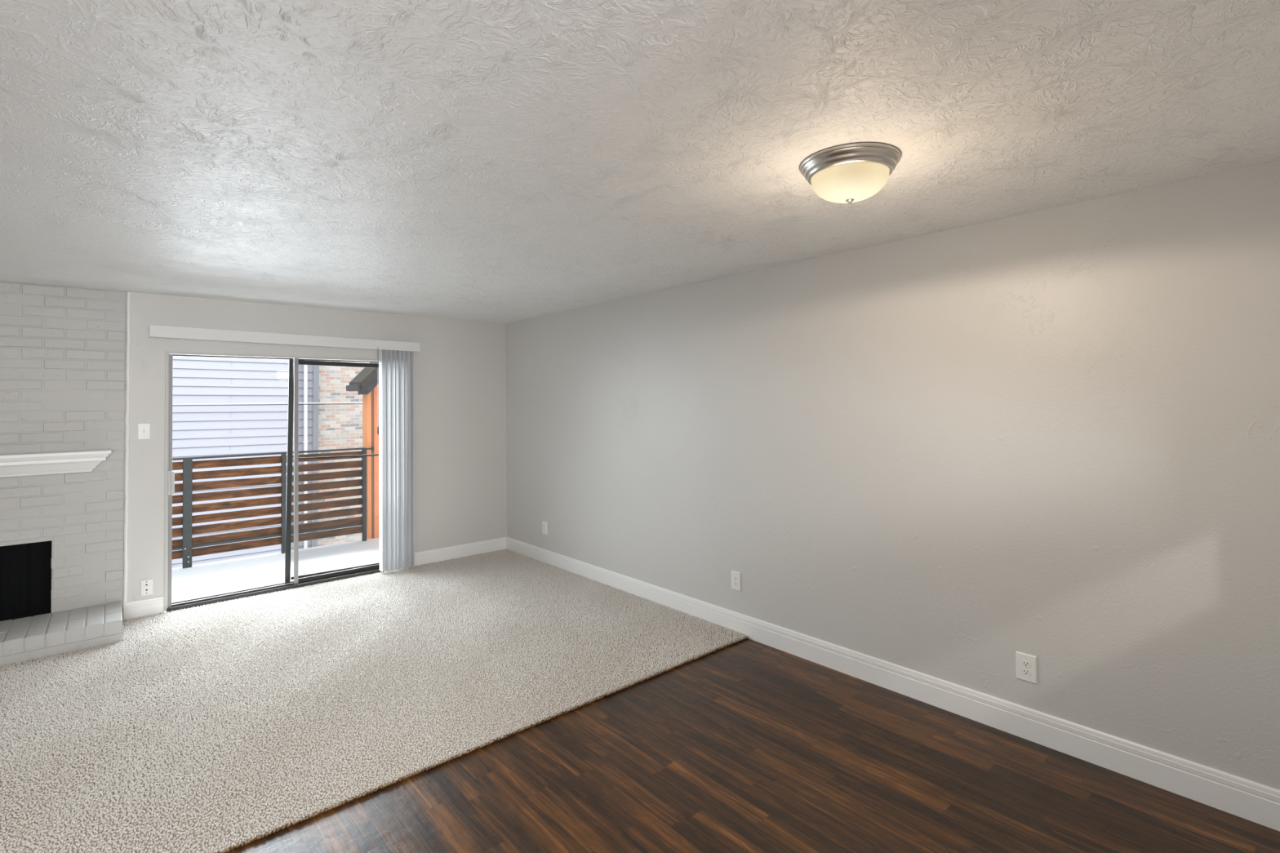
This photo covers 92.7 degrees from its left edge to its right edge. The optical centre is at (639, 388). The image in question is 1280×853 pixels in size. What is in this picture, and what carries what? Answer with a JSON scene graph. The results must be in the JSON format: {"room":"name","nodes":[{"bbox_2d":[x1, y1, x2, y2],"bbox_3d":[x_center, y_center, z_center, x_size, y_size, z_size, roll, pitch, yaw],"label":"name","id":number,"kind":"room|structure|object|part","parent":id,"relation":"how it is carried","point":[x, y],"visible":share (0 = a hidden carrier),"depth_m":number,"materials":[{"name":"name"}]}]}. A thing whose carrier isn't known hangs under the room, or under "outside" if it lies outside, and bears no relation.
{"room":"empty living room","nodes":[
{"label":"empty living room","id":0,"kind":"room"},
{"bbox_2d":[5,281,506,620],"bbox_3d":[-3.429,0.510,5.027,5.400,2.465,0.150,0,-2,-41],"label":"wall","id":1,"kind":"structure","parent":0,"point":[460,366],"depth_m":6.00,"materials":[{"name":"beige paint"}]},
{"bbox_2d":[123,292,131,603],"bbox_3d":[-3.836,0.435,4.567,0.037,2.318,0.015,0,-2,-41],"label":"trim","id":2,"kind":"structure","parent":1,"relation":"attached to","point":[129,294],"depth_m":4.56,"materials":[{"name":"white"}]},
{"bbox_2d":[123,595,163,620],"bbox_3d":[-3.746,1.666,4.608,0.235,0.144,0.016,0,-2,-41],"label":"baseboard","id":3,"kind":"structure","parent":1,"relation":"attached to","point":[153,606],"depth_m":4.60,"materials":[{"name":"white wood"}]},
{"bbox_2d":[137,422,150,439],"bbox_3d":[-3.763,0.325,4.631,0.074,0.122,0.019,0,-2,-41],"label":"light switch","id":4,"kind":"object","parent":1,"relation":"attached to","point":[144,429],"visible":1,"depth_m":4.63,"materials":[{"name":"white plastic"}]},
{"bbox_2d":[140,578,152,595],"bbox_3d":[-3.737,1.508,4.624,0.071,0.118,0.010,0,-2,-41],"label":"cable wall plate","id":5,"kind":"object","parent":1,"relation":"attached to","point":[146,585],"visible":1,"depth_m":4.62,"materials":[{"name":"white plastic"}]},
{"bbox_2d":[164,351,390,612],"bbox_3d":[-3.017,0.733,5.366,1.841,2.025,0.164,0,-2,-41],"label":"door","id":6,"kind":"structure","parent":1,"relation":"in","point":[169,473],"depth_m":5.03,"materials":[{"name":"grey metal"}]},
{"bbox_3d":[-3.640,0.733,4.736,0.045,0.186,0.028,0,-2,-41],"label":"latch handle","id":7,"kind":"part","parent":6,"relation":"part of","materials":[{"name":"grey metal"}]},
{"bbox_3d":[-3.334,0.718,5.037,0.837,1.966,0.022,0,-2,-41],"label":"panel rail","id":8,"kind":"part","parent":6,"relation":"part of","materials":[{"name":"brown metal"}]},
{"bbox_3d":[-3.328,0.721,5.043,0.900,1.972,0.030,0,-2,-41],"label":"sliding panel","id":9,"kind":"part","parent":6,"relation":"part of","materials":[{"name":"clear glass"}]},
{"bbox_2d":[284,360,379,582],"bbox_3d":[-2.744,0.733,5.667,0.941,1.955,0.022,2,-2,-41],"label":"screen door","id":10,"kind":"structure","parent":6,"relation":"attached to","point":[291,383],"depth_m":5.38,"materials":[{"name":"black metal"}]},
{"bbox_3d":[-2.689,0.724,5.656,0.869,1.968,0.024,0,-2,-41],"label":"panel rail","id":11,"kind":"part","parent":6,"relation":"part of","materials":[{"name":"brown metal"}]},
{"bbox_2d":[148,324,420,572],"bbox_3d":[-2.930,0.613,5.273,2.050,2.172,0.127,0,-2,-41],"label":"vertical blind","id":12,"kind":"object","parent":1,"relation":"attached to","point":[395,428],"visible":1,"depth_m":5.74,"materials":[{"name":"white"}]},
{"bbox_2d":[405,537,506,568],"bbox_3d":[-1.855,1.678,6.248,1.077,0.144,0.016,0,-2,-41],"label":"baseboard","id":13,"kind":"structure","parent":1,"relation":"attached to","point":[437,555],"depth_m":6.25,"materials":[{"name":"white wood"}]},
{"bbox_2d":[164,537,379,612],"bbox_3d":[-3.907,1.893,5.757,3.750,0.200,1.639,0,-2,-41],"label":"deck","id":14,"kind":"object","parent":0,"point":[215,578],"visible":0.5,"depth_m":6.10,"materials":[{"name":"white concrete"}]},
{"bbox_2d":[172,446,373,568],"bbox_3d":[-4.481,1.251,6.272,3.350,1.117,0.074,0,-2,-41],"label":"balcony railing","id":15,"kind":"object","parent":14,"relation":"on","point":[187,543],"visible":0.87,"depth_m":6.61,"materials":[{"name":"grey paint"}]},
{"bbox_3d":[-4.579,1.259,6.176,0.075,1.100,0.045,0,-2,-41],"label":"post","id":16,"kind":"part","parent":15,"relation":"part of","materials":[{"name":"grey metal"}]},
{"bbox_3d":[-4.526,1.609,6.233,3.235,0.028,0.014,0,-2,-41],"label":"rail","id":17,"kind":"part","parent":15,"relation":"part of","materials":[{"name":"grey paint"}]},
{"bbox_3d":[-4.520,0.711,6.248,3.255,0.020,0.048,0,-2,-41],"label":"rail","id":18,"kind":"part","parent":15,"relation":"part of","materials":[{"name":"black metal"}]},
{"bbox_3d":[-3.932,1.263,6.737,0.043,1.100,0.045,0,-2,-41],"label":"post","id":19,"kind":"part","parent":15,"relation":"part of","materials":[{"name":"grey metal"}]},
{"bbox_3d":[-3.293,1.268,7.291,0.043,1.100,0.045,0,-2,-41],"label":"post","id":20,"kind":"part","parent":15,"relation":"part of","materials":[{"name":"grey metal"}]},
{"bbox_2d":[0,0,1279,323],"bbox_3d":[-0.446,-0.886,1.599,5.400,0.120,9.300,0,-2,-41],"label":"ceiling","id":21,"kind":"structure","parent":0,"point":[491,161],"depth_m":1.94,"materials":[{"name":"white paint"}]},
{"bbox_2d":[800,142,901,207],"bbox_3d":[0.765,-0.743,2.228,0.347,0.167,0.347,0,-2,-41],"label":"ceiling lamp","id":22,"kind":"object","parent":21,"relation":"attached to","point":[848,173],"visible":1,"depth_m":2.13,"materials":[{"name":"white glass"}]},
{"bbox_3d":[0.765,-0.735,2.228,0.269,0.095,0.269,0,-2,-41],"label":"lamp shade","id":23,"kind":"part","parent":22,"relation":"part of","materials":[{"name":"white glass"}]},
{"bbox_2d":[226,638,1279,852],"bbox_3d":[-0.418,1.663,1.546,5.100,0.050,9.000,0,-2,-41],"label":"floor","id":24,"kind":"structure","parent":0,"point":[748,745],"depth_m":2.51,"materials":[{"name":"brown wood"}]},
{"bbox_2d":[0,281,126,666],"bbox_3d":[-4.530,0.502,3.991,1.780,2.463,1.113,0,-2,-41],"label":"brick fireplace","id":25,"kind":"object","parent":24,"relation":"on","point":[63,349],"visible":0.99,"depth_m":4.31,"materials":[{"name":"grey brick"}]},
{"bbox_2d":[0,540,52,619],"bbox_3d":[-4.492,1.317,4.047,0.856,0.515,0.012,0,-2,-41],"label":"firebox","id":26,"kind":"object","parent":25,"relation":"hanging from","point":[25,570],"depth_m":4.24,"materials":[{"name":"black metal"}]},
{"bbox_2d":[0,448,111,477],"bbox_3d":[-4.404,0.517,3.954,1.479,0.151,0.193,0,-2,-41],"label":"mantel shelf","id":27,"kind":"object","parent":25,"relation":"attached to","point":[28,463],"depth_m":4.23,"materials":[{"name":"white wood"}]},
{"bbox_2d":[0,548,748,852],"bbox_3d":[-2.222,1.690,3.724,4.955,0.026,3.331,0,-2,-41],"label":"carpet","id":28,"kind":"object","parent":24,"relation":"on","point":[224,726],"visible":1,"depth_m":3.35,"materials":[{"name":"beige carpet"}]},
{"bbox_2d":[505,160,1279,790],"bbox_3d":[1.600,0.418,3.236,0.150,2.465,9.150,0,-2,-41],"label":"wall","id":29,"kind":"structure","parent":0,"point":[1051,435],"depth_m":3.00,"materials":[{"name":"beige paint"}]},
{"bbox_2d":[542,520,547,535],"bbox_3d":[-0.943,1.382,6.039,0.009,0.127,0.085,0,-2,-41],"label":"electrical outlet","id":30,"kind":"object","parent":29,"relation":"attached to","point":[544,528],"visible":1,"depth_m":6.03,"materials":[{"name":"white plastic"}]},
{"bbox_2d":[731,570,741,591],"bbox_3d":[0.658,1.323,4.193,0.009,0.127,0.085,0,-2,-41],"label":"electrical outlet","id":31,"kind":"object","parent":29,"relation":"attached to","point":[735,576],"visible":1,"depth_m":4.19,"materials":[{"name":"white plastic"}]},
{"bbox_2d":[506,537,1279,831],"bbox_3d":[1.501,1.579,3.214,0.016,0.144,9.000,0,-2,-41],"label":"baseboard","id":32,"kind":"structure","parent":29,"relation":"attached to","point":[1258,803],"depth_m":2.96,"materials":[{"name":"white wood"}]},
{"bbox_2d":[1015,651,1037,684],"bbox_3d":[1.812,1.311,2.864,0.009,0.127,0.085,0,-2,-41],"label":"electrical outlet","id":33,"kind":"object","parent":29,"relation":"attached to","point":[1026,664],"visible":1,"depth_m":2.86,"materials":[{"name":"white plastic"}]},
{"bbox_2d":[1022,668,1030,675],"bbox_3d":[1.810,1.330,2.861,0.002,0.025,0.034,0,-2,-41],"label":"receptacle","id":34,"kind":"object","parent":33,"relation":"attached to","point":[1025,672],"depth_m":2.86,"materials":[{"name":"white plastic"}]},
{"bbox_2d":[1022,660,1030,666],"bbox_3d":[1.809,1.291,2.862,0.002,0.025,0.034,0,-2,-41],"label":"receptacle","id":35,"kind":"object","parent":33,"relation":"attached to","point":[1024,663],"depth_m":2.86,"materials":[{"name":"white plastic"}]},
{"label":"outside","id":36,"kind":"structure","parent":0,"visible":0},
{"bbox_3d":[-14.574,5.433,21.728,60.000,0.100,39.800,0,-2,-41],"label":"ground","id":37,"kind":"structure","parent":36,"visible":0},
{"bbox_2d":[171,355,319,568],"bbox_3d":[-10.115,0.412,9.767,9.012,9.373,0.135,1,-2,-41],"label":"building","id":38,"kind":"structure","parent":37,"relation":"on","point":[197,431],"depth_m":11.75,"materials":[{"name":"grey"}]},
{"bbox_2d":[302,360,307,548],"bbox_3d":[-6.839,0.608,12.479,0.080,9.000,0.084,0,-2,-41],"label":"downspout","id":39,"kind":"object","parent":38,"relation":"attached to","point":[305,366],"visible":0.19,"depth_m":12.45,"materials":[{"name":"white paint"}]},
{"bbox_2d":[317,360,374,546],"bbox_3d":[-3.869,0.536,15.491,8.050,9.200,0.300,0,-2,-41],"label":"brick building","id":40,"kind":"structure","parent":37,"relation":"on","point":[340,424],"depth_m":13.05,"materials":[{"name":"beige brick"}]},
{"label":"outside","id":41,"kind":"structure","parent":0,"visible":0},
{"bbox_2d":[172,402,362,405],"bbox_3d":[-7.827,0.297,11.319,9.500,0.051,0.027,0,-2,-41],"label":"overhead cable","id":42,"kind":"object","parent":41,"point":[282,403],"visible":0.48,"depth_m":11.64,"materials":[{"name":"white rubber"}]},
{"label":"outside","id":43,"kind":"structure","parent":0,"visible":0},
{"bbox_2d":[346,362,378,539],"bbox_3d":[-2.111,-0.749,8.493,3.578,5.155,0.500,0,-2,-41],"label":"wooden post","id":44,"kind":"object","parent":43,"point":[366,382],"visible":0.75,"depth_m":7.41,"materials":[{"name":"orange wood"}]}
]}

